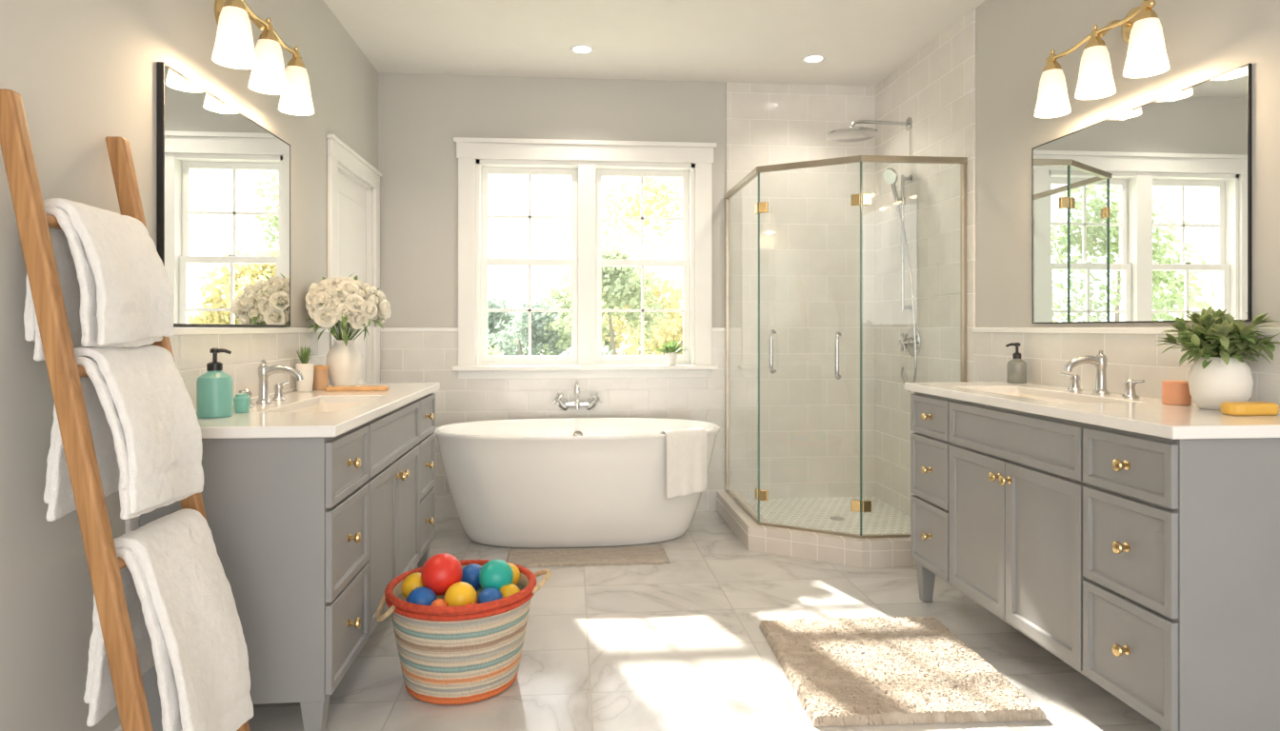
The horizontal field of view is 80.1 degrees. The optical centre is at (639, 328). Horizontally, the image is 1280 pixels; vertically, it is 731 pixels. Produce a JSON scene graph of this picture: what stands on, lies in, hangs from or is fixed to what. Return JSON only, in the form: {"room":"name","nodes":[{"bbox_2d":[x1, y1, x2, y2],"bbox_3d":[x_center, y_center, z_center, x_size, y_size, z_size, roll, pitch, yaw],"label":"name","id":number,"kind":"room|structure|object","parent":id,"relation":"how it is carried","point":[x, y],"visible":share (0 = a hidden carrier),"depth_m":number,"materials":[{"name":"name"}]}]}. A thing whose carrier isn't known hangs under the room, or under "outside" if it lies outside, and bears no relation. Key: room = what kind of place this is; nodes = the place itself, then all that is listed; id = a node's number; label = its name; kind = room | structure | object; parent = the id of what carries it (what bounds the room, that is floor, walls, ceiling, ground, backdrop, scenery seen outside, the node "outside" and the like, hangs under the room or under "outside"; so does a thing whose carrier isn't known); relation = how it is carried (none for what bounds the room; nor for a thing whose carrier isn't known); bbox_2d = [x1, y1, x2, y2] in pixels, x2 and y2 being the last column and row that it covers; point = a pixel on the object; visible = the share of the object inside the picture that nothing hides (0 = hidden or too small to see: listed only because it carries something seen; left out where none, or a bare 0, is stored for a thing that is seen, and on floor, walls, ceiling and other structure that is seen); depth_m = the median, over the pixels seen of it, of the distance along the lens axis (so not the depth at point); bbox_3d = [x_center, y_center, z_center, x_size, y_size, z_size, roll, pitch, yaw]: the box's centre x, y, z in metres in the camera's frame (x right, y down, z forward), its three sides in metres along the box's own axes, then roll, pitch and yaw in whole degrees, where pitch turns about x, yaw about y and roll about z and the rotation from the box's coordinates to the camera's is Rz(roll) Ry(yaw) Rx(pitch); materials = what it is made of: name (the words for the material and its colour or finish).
{"room":"bathroom","nodes":[
{"label":"bathroom","id":0,"kind":"room"},
{"bbox_2d":[0,0,378,730],"bbox_3d":[-1.357,-0.203,1.258,0.162,2.705,6.750,0,0,-5],"label":"wall","id":1,"kind":"structure","parent":0,"point":[83,71],"depth_m":1.86,"materials":[{"name":"beige paint"}]},
{"bbox_2d":[113,724,122,730],"bbox_3d":[-1.163,1.090,-0.044,0.015,0.120,4.120,0,0,-5],"label":"baseboard","id":2,"kind":"structure","parent":1,"relation":"attached to","point":[119,729],"depth_m":1.96,"materials":[{"name":"white paint"}]},
{"bbox_2d":[156,61,290,326],"bbox_3d":[-1.403,-0.382,2.645,0.020,0.747,0.980,0,0,-5],"label":"wall mirror","id":3,"kind":"object","parent":1,"relation":"attached to","point":[223,179],"depth_m":2.50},
{"bbox_2d":[173,327,330,335],"bbox_3d":[-1.415,0.008,2.835,0.006,0.024,1.660,0,0,-5],"label":"trim","id":4,"kind":"structure","parent":1,"relation":"attached to","point":[176,330],"depth_m":2.67,"materials":[{"name":"white tile"}]},
{"bbox_2d":[211,0,314,115],"bbox_3d":[-1.300,-0.963,2.574,0.212,0.305,0.644,0,0,-5],"label":"vanity light","id":5,"kind":"object","parent":1,"relation":"attached to","point":[233,48],"visible":1,"depth_m":2.53,"materials":[{"name":"white glass"}]},
{"bbox_2d":[338,171,366,383],"bbox_3d":[-1.594,0.166,4.124,0.035,1.958,0.708,0,0,-5],"label":"door frame","id":6,"kind":"structure","parent":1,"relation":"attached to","point":[348,187],"depth_m":4.39,"materials":[{"name":"white paint"}]},
{"bbox_2d":[338,190,363,383],"bbox_3d":[-1.568,0.150,4.126,0.016,1.720,0.500,0,0,-5],"label":"door","id":7,"kind":"structure","parent":6,"relation":"attached to","point":[350,212],"depth_m":4.13,"materials":[{"name":"white paint"}]},
{"bbox_2d":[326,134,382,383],"bbox_3d":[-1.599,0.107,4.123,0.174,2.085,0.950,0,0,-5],"label":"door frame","id":8,"kind":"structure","parent":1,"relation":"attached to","point":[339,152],"depth_m":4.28,"materials":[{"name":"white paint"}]},
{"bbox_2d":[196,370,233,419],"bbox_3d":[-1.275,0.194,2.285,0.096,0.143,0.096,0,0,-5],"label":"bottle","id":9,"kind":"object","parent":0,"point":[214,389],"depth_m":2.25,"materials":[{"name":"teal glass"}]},
{"bbox_2d":[295,362,314,392],"bbox_3d":[-1.407,0.206,3.197,0.072,0.118,0.072,0,0,-5],"label":"pot","id":10,"kind":"object","parent":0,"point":[306,385],"depth_m":3.17,"materials":[{"name":"white ceramic"}]},
{"bbox_2d":[378,72,726,365],"bbox_3d":[-0.042,-0.203,4.841,3.425,2.705,0.150,0,0,-5],"label":"wall","id":11,"kind":"structure","parent":0,"point":[420,115],"depth_m":4.67,"materials":[{"name":"beige paint"}]},
{"bbox_2d":[458,369,711,379],"bbox_3d":[-0.330,0.282,4.729,1.570,0.055,0.020,0,0,-5],"label":"apron","id":12,"kind":"object","parent":11,"relation":"attached to","point":[670,373],"visible":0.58,"depth_m":4.72,"materials":[{"name":"white paint"}]},
{"bbox_2d":[451,364,718,371],"bbox_3d":[-0.329,0.241,4.720,1.620,0.027,0.160,0,0,-5],"label":"window sill","id":13,"kind":"structure","parent":11,"relation":"attached to","point":[530,367],"depth_m":4.64,"materials":[{"name":"white paint"}]},
{"bbox_2d":[655,339,687,365],"bbox_3d":[0.198,0.145,4.732,0.223,0.165,0.240,0,0,16],"label":"potted plant","id":14,"kind":"object","parent":13,"relation":"on","point":[671,348],"visible":1,"depth_m":4.71,"materials":[{"name":"green plant"}]},
{"bbox_2d":[453,137,716,365],"bbox_3d":[-0.329,-0.466,4.717,1.620,1.392,0.045,0,0,-5],"label":"window frame","id":15,"kind":"structure","parent":11,"relation":"attached to","point":[469,150],"depth_m":4.71,"materials":[{"name":"white paint"}]},
{"bbox_2d":[476,159,695,365],"bbox_3d":[-0.337,-0.405,4.807,1.360,1.270,0.144,0,0,-5],"label":"window","id":16,"kind":"structure","parent":11,"relation":"in","point":[586,262],"depth_m":4.77,"materials":[{"name":"white wood"}]},
{"bbox_2d":[380,331,725,517],"bbox_3d":[-0.522,0.575,4.716,2.145,1.150,0.012,0,0,-5],"label":"tiled wall","id":17,"kind":"structure","parent":0,"point":[405,356],"depth_m":4.70,"materials":[{"name":"white tile"}]},
{"bbox_2d":[380,327,725,331],"bbox_3d":[-0.516,0.008,4.708,2.133,0.024,0.006,0,0,-5],"label":"trim","id":18,"kind":"structure","parent":17,"relation":"attached to","point":[381,329],"depth_m":4.63,"materials":[{"name":"white tile"}]},
{"bbox_2d":[552,381,601,410],"bbox_3d":[-0.381,0.413,4.620,0.305,0.176,0.205,0,0,-5],"label":"tub filler faucet","id":19,"kind":"object","parent":17,"relation":"attached to","point":[590,404],"visible":1,"depth_m":4.63,"materials":[{"name":"silver metal"}]},
{"bbox_2d":[323,0,985,86],"bbox_3d":[0.261,-1.630,1.479,3.425,0.150,6.900,0,0,-5],"label":"ceiling","id":20,"kind":"structure","parent":0,"point":[863,42],"depth_m":4.03,"materials":[{"name":"paint"}]},
{"bbox_2d":[569,44,595,54],"bbox_3d":[-0.321,-1.552,4.238,0.140,0.006,0.140,0,0,-5],"label":"recessed light","id":21,"kind":"object","parent":20,"relation":"in","point":[576,49],"visible":1,"depth_m":4.23,"materials":[{"name":"white paint"}]},
{"bbox_2d":[800,54,826,63],"bbox_3d":[1.001,-1.552,4.387,0.140,0.006,0.140,0,0,-5],"label":"recessed light","id":22,"kind":"object","parent":20,"relation":"in","point":[812,58],"visible":1,"depth_m":4.38,"materials":[{"name":"white paint"}]},
{"bbox_2d":[248,511,1160,730],"bbox_3d":[0.261,1.200,1.479,3.425,0.100,6.900,0,0,-5],"label":"floor","id":23,"kind":"structure","parent":0,"point":[681,645],"depth_m":2.65,"materials":[{"name":"tile"}]},
{"bbox_2d":[0,88,250,730],"bbox_3d":[-1.139,0.335,1.739,0.359,1.630,0.416,0,0,-5],"label":"ladder","id":24,"kind":"object","parent":23,"relation":"on","point":[33,224],"visible":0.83,"depth_m":1.54,"materials":[{"name":"brown wood"}]},
{"bbox_2d":[23,198,173,361],"bbox_3d":[-1.220,-0.104,1.740,0.175,0.347,0.304,0,0,-5],"label":"bath towel","id":25,"kind":"object","parent":24,"relation":"on","point":[116,288],"visible":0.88,"depth_m":1.67,"materials":[{"name":"white fabric"}]},
{"bbox_2d":[43,344,203,521],"bbox_3d":[-1.164,0.227,1.741,0.207,0.377,0.322,0,0,-5],"label":"bath towel","id":26,"kind":"object","parent":24,"relation":"on","point":[146,430],"visible":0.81,"depth_m":1.68,"materials":[{"name":"white fabric"}]},
{"bbox_2d":[83,508,253,730],"bbox_3d":[-1.071,0.720,1.749,0.238,0.553,0.319,0,0,-5],"label":"bath towel","id":27,"kind":"object","parent":24,"relation":"on","point":[186,624],"visible":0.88,"depth_m":1.70,"materials":[{"name":"white fabric"}]},
{"bbox_2d":[140,382,439,730],"bbox_3d":[-1.151,0.708,2.873,0.534,0.885,1.650,0,0,-5],"label":"bathroom vanity","id":28,"kind":"object","parent":23,"relation":"on","point":[314,502],"visible":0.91,"depth_m":2.09,"materials":[{"name":"grey paint"}]},
{"bbox_2d":[197,382,439,439],"bbox_3d":[-1.160,0.281,2.873,0.516,0.032,1.650,0,0,-5],"label":"countertop","id":29,"kind":"structure","parent":28,"relation":"on","point":[274,420],"depth_m":2.34,"materials":[{"name":"white stone"}]},
{"bbox_2d":[196,347,233,419],"bbox_3d":[-1.275,0.162,2.285,0.096,0.207,0.096,0,0,-5],"label":"soap dispenser","id":30,"kind":"object","parent":29,"relation":"on","point":[214,388],"visible":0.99,"depth_m":2.25,"materials":[{"name":"teal glass"}]},
{"bbox_2d":[233,393,250,413],"bbox_3d":[-1.255,0.235,2.402,0.048,0.060,0.048,0,0,-5],"label":"jar","id":31,"kind":"object","parent":29,"relation":"on","point":[242,401],"visible":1,"depth_m":2.38,"materials":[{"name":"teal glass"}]},
{"bbox_2d":[239,360,303,408],"bbox_3d":[-1.265,0.187,2.677,0.164,0.156,0.421,0,0,-5],"label":"bathroom faucet","id":32,"kind":"object","parent":29,"relation":"on","point":[264,370],"visible":0.9,"depth_m":2.67,"materials":[{"name":"silver metal"}]},
{"bbox_2d":[295,344,314,392],"bbox_3d":[-1.407,0.165,3.197,0.072,0.199,0.072,0,0,14],"label":"potted succulent","id":33,"kind":"object","parent":29,"relation":"on","point":[306,369],"visible":0.98,"depth_m":3.17,"materials":[{"name":"white ceramic"}]},
{"bbox_2d":[312,364,328,390],"bbox_3d":[-1.387,0.212,3.304,0.070,0.106,0.070,0,0,-5],"label":"candle jar","id":34,"kind":"object","parent":29,"relation":"on","point":[320,371],"visible":0.85,"depth_m":3.28,"materials":[{"name":"orange ceramic"}]},
{"bbox_2d":[290,400,363,412],"bbox_3d":[-1.107,0.343,2.712,0.258,0.124,0.608,0,0,-5],"label":"sink basin","id":35,"kind":"object","parent":29,"relation":"in","point":[299,406],"depth_m":2.99,"materials":[{"name":"ceramic"}]},
{"bbox_2d":[305,274,391,385],"bbox_3d":[-1.295,0.006,3.420,0.343,0.518,0.376,0,0,-5],"label":"flower vase","id":36,"kind":"object","parent":29,"relation":"on","point":[344,303],"visible":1,"depth_m":3.34,"materials":[{"name":"white ceramic"}]},
{"bbox_2d":[324,385,388,391],"bbox_3d":[-1.206,0.256,3.248,0.260,0.018,0.085,0,0,-5],"label":"soap tray","id":37,"kind":"object","parent":29,"relation":"on","point":[332,388],"visible":1,"depth_m":3.21,"materials":[{"name":"brown wood"}]},
{"bbox_2d":[375,553,551,705],"bbox_3d":[-0.580,0.936,2.488,0.481,0.420,0.481,0,0,31],"label":"basket","id":38,"kind":"object","parent":23,"relation":"on","point":[460,627],"visible":1,"depth_m":2.33,"materials":[{"name":"fabric"}]},
{"bbox_2d":[432,418,719,548],"bbox_3d":[-0.341,0.847,4.231,1.580,0.606,0.802,0,0,-5],"label":"freestanding bathtub","id":39,"kind":"object","parent":23,"relation":"on","point":[551,483],"visible":0.92,"depth_m":3.93,"materials":[{"name":"white ceramic"}]},
{"bbox_2d":[659,427,706,499],"bbox_3d":[0.229,0.699,3.984,0.258,0.349,0.100,0,0,-29],"label":"hand towel","id":40,"kind":"object","parent":39,"relation":"on","point":[686,449],"visible":0.98,"depth_m":3.94,"materials":[{"name":"white fabric"}]},
{"bbox_2d":[505,545,670,567],"bbox_3d":[-0.264,1.141,3.822,0.806,0.016,0.276,0,0,-5],"label":"bath mat","id":41,"kind":"object","parent":23,"relation":"on","point":[637,555],"visible":0.99,"depth_m":3.80,"materials":[{"name":"white fabric"}]},
{"bbox_2d":[716,155,966,568],"bbox_3d":[1.050,0.152,4.253,1.032,1.995,1.193,0,0,-5],"label":"shower enclosure","id":42,"kind":"object","parent":23,"relation":"on","point":[863,532],"visible":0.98,"depth_m":3.93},
{"bbox_2d":[826,117,912,141],"bbox_3d":[1.315,-1.159,4.375,0.482,0.118,0.284,0,0,-5],"label":"shower head","id":43,"kind":"object","parent":42,"relation":"attached to","point":[853,133],"visible":1,"depth_m":4.36},
{"bbox_2d":[882,168,917,392],"bbox_3d":[1.470,-0.272,4.343,0.179,1.261,0.244,0,0,-5],"label":"shower","id":44,"kind":"object","parent":42,"relation":"attached to","point":[890,176],"visible":0.94,"depth_m":4.33,"materials":[{"name":"silver metal"}]},
{"bbox_2d":[760,617,1046,727],"bbox_3d":[0.827,1.133,2.584,0.722,0.032,0.770,0,0,-5],"label":"shag rug","id":45,"kind":"object","parent":23,"relation":"on","point":[868,671],"visible":1,"depth_m":2.47,"materials":[{"name":"beige carpet"}]},
{"bbox_2d":[904,381,1279,730],"bbox_3d":[1.448,0.691,2.558,0.539,0.918,1.465,0,0,-5],"label":"bathroom vanity","id":46,"kind":"object","parent":23,"relation":"on","point":[1134,542],"visible":0.99,"depth_m":2.03,"materials":[{"name":"grey paint"}]},
{"bbox_2d":[904,381,1279,439],"bbox_3d":[1.457,0.248,2.558,0.521,0.032,1.465,0,0,-5],"label":"countertop","id":47,"kind":"structure","parent":46,"relation":"on","point":[1143,415],"depth_m":2.17,"materials":[{"name":"white stone"}]},
{"bbox_2d":[1005,342,1026,383],"bbox_3d":[1.601,0.146,3.237,0.076,0.172,0.076,0,0,-5],"label":"soap dispenser","id":48,"kind":"object","parent":47,"relation":"on","point":[1016,368],"visible":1,"depth_m":3.21,"materials":[{"name":"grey glass"}]},
{"bbox_2d":[999,390,1080,403],"bbox_3d":[1.417,0.310,2.718,0.278,0.124,0.688,0,0,-5],"label":"sink basin","id":49,"kind":"object","parent":47,"relation":"in","point":[1052,396],"depth_m":2.85,"materials":[{"name":"ceramic"}]},
{"bbox_2d":[1060,350,1144,399],"bbox_3d":[1.571,0.154,2.682,0.164,0.156,0.421,0,0,-5],"label":"bathroom faucet","id":50,"kind":"object","parent":47,"relation":"on","point":[1100,361],"visible":1,"depth_m":2.67,"materials":[{"name":"silver metal"}]},
{"bbox_2d":[1161,380,1191,405],"bbox_3d":[1.638,0.197,2.326,0.074,0.071,0.074,0,0,-5],"label":"candle","id":51,"kind":"object","parent":47,"relation":"on","point":[1173,392],"visible":0.92,"depth_m":2.30,"materials":[{"name":"wax"}]},
{"bbox_2d":[1156,306,1279,410],"bbox_3d":[1.623,0.085,2.181,0.245,0.295,0.328,0,0,-5],"label":"potted leafy plant","id":52,"kind":"object","parent":47,"relation":"on","point":[1215,377],"visible":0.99,"depth_m":2.14,"materials":[{"name":"green plant"}]},
{"bbox_2d":[1220,401,1279,416],"bbox_3d":[1.638,0.215,2.048,0.140,0.033,0.065,0,0,-5],"label":"soap bar","id":53,"kind":"object","parent":47,"relation":"on","point":[1236,409],"visible":1,"depth_m":2.02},
{"bbox_2d":[726,81,875,499],"bbox_3d":[1.034,-0.203,4.856,0.980,2.705,0.012,0,0,-5],"label":"shower tile","id":54,"kind":"structure","parent":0,"point":[810,231],"depth_m":4.85,"materials":[{"name":"beige tile"}]},
{"bbox_2d":[875,8,975,516],"bbox_3d":[1.570,-0.203,4.297,0.012,2.705,1.198,0,0,-5],"label":"shower tile","id":55,"kind":"structure","parent":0,"point":[935,88],"depth_m":4.23,"materials":[{"name":"beige tile"}]},
{"bbox_2d":[898,327,920,357],"bbox_3d":[1.525,0.080,4.334,0.070,0.170,0.170,0,0,-5],"label":"shower valve","id":56,"kind":"object","parent":55,"relation":"attached to","point":[908,342],"depth_m":4.31,"materials":[{"name":"silver metal"}]},
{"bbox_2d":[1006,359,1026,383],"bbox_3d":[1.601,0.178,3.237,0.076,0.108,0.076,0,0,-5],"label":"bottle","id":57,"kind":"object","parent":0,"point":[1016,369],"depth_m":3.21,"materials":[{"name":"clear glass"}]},
{"bbox_2d":[973,0,1279,413],"bbox_3d":[1.893,-0.203,1.551,0.162,2.705,6.750,0,0,-5],"label":"wall","id":58,"kind":"structure","parent":0,"point":[1205,40],"depth_m":2.94,"materials":[{"name":"beige paint"}]},
{"bbox_2d":[1034,0,1169,118],"bbox_3d":[1.619,-0.963,2.641,0.212,0.305,0.594,0,0,-5],"label":"vanity light","id":59,"kind":"object","parent":58,"relation":"attached to","point":[1141,29],"visible":1,"depth_m":2.60,"materials":[{"name":"white glass"}]},
{"bbox_2d":[972,326,1279,336],"bbox_3d":[1.863,0.008,0.941,0.006,0.024,5.540,0,0,-5],"label":"trim","id":60,"kind":"structure","parent":58,"relation":"attached to","point":[1270,330],"depth_m":2.83,"materials":[{"name":"white tile"}]},
{"bbox_2d":[1032,63,1251,323],"bbox_3d":[1.714,-0.393,2.715,0.010,0.745,1.040,0,0,-5],"label":"wall mirror","id":61,"kind":"object","parent":58,"relation":"attached to","point":[1142,213],"depth_m":2.57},
{"label":"outside","id":62,"kind":"structure","parent":0,"visible":0},
{"bbox_2d":[490,294,662,355],"bbox_3d":[-6.501,-2.692,72.233,120.000,8.885,134.950,0,0,-5],"label":"ground","id":63,"kind":"structure","parent":62,"point":[516,302],"depth_m":107.68,"materials":[{"name":"green plant"}]},
{"bbox_2d":[487,337,504,356],"bbox_3d":[-3.366,0.437,11.734,2.163,3.129,2.644,0,0,-43],"label":"tree","id":64,"kind":"object","parent":63,"relation":"on","point":[495,352],"visible":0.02,"depth_m":11.76,"materials":[{"name":"green plant"}]},
{"bbox_2d":[487,290,532,355],"bbox_3d":[-3.443,0.706,16.742,2.387,3.131,2.565,0,0,-5],"label":"tree","id":65,"kind":"object","parent":63,"relation":"on","point":[493,318],"visible":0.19,"depth_m":16.65,"materials":[{"name":"green plant"}]},
{"bbox_2d":[487,295,571,356],"bbox_3d":[-2.126,0.731,13.991,2.902,2.601,2.409,0,0,-5],"label":"tree","id":66,"kind":"object","parent":63,"relation":"on","point":[539,320],"visible":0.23,"depth_m":13.48,"materials":[{"name":"green plant"}]},
{"bbox_2d":[511,280,621,355],"bbox_3d":[-1.650,0.491,16.013,2.275,3.061,2.395,0,0,-24],"label":"tree","id":67,"kind":"object","parent":63,"relation":"on","point":[554,293],"visible":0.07,"depth_m":15.72,"materials":[{"name":"green plant"}]},
{"bbox_2d":[560,344,613,355],"bbox_3d":[-0.608,1.054,10.554,1.664,1.884,1.297,0,0,-41],"label":"tree","id":68,"kind":"object","parent":63,"relation":"on","point":[605,350],"visible":0.02,"depth_m":10.57,"materials":[{"name":"green plant"}]},
{"bbox_2d":[539,238,670,355],"bbox_3d":[-0.646,0.111,12.903,2.403,3.288,1.552,0,0,18],"label":"tree","id":69,"kind":"object","parent":63,"relation":"on","point":[617,282],"visible":0.41,"depth_m":12.71,"materials":[{"name":"green plant"}]},
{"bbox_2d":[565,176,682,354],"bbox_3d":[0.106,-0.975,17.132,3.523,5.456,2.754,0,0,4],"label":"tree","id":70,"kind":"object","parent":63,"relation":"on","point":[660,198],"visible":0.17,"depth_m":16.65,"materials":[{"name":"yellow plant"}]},
{"bbox_2d":[601,266,682,355],"bbox_3d":[0.176,0.172,15.038,2.193,3.166,2.801,0,0,15],"label":"tree","id":71,"kind":"object","parent":63,"relation":"on","point":[671,304],"visible":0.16,"depth_m":14.46,"materials":[{"name":"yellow plant"}]},
{"bbox_2d":[623,299,682,355],"bbox_3d":[1.144,0.354,11.490,2.627,3.047,1.934,0,0,-23],"label":"tree","id":72,"kind":"object","parent":63,"relation":"on","point":[669,328],"visible":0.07,"depth_m":11.50,"materials":[{"name":"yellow plant"}]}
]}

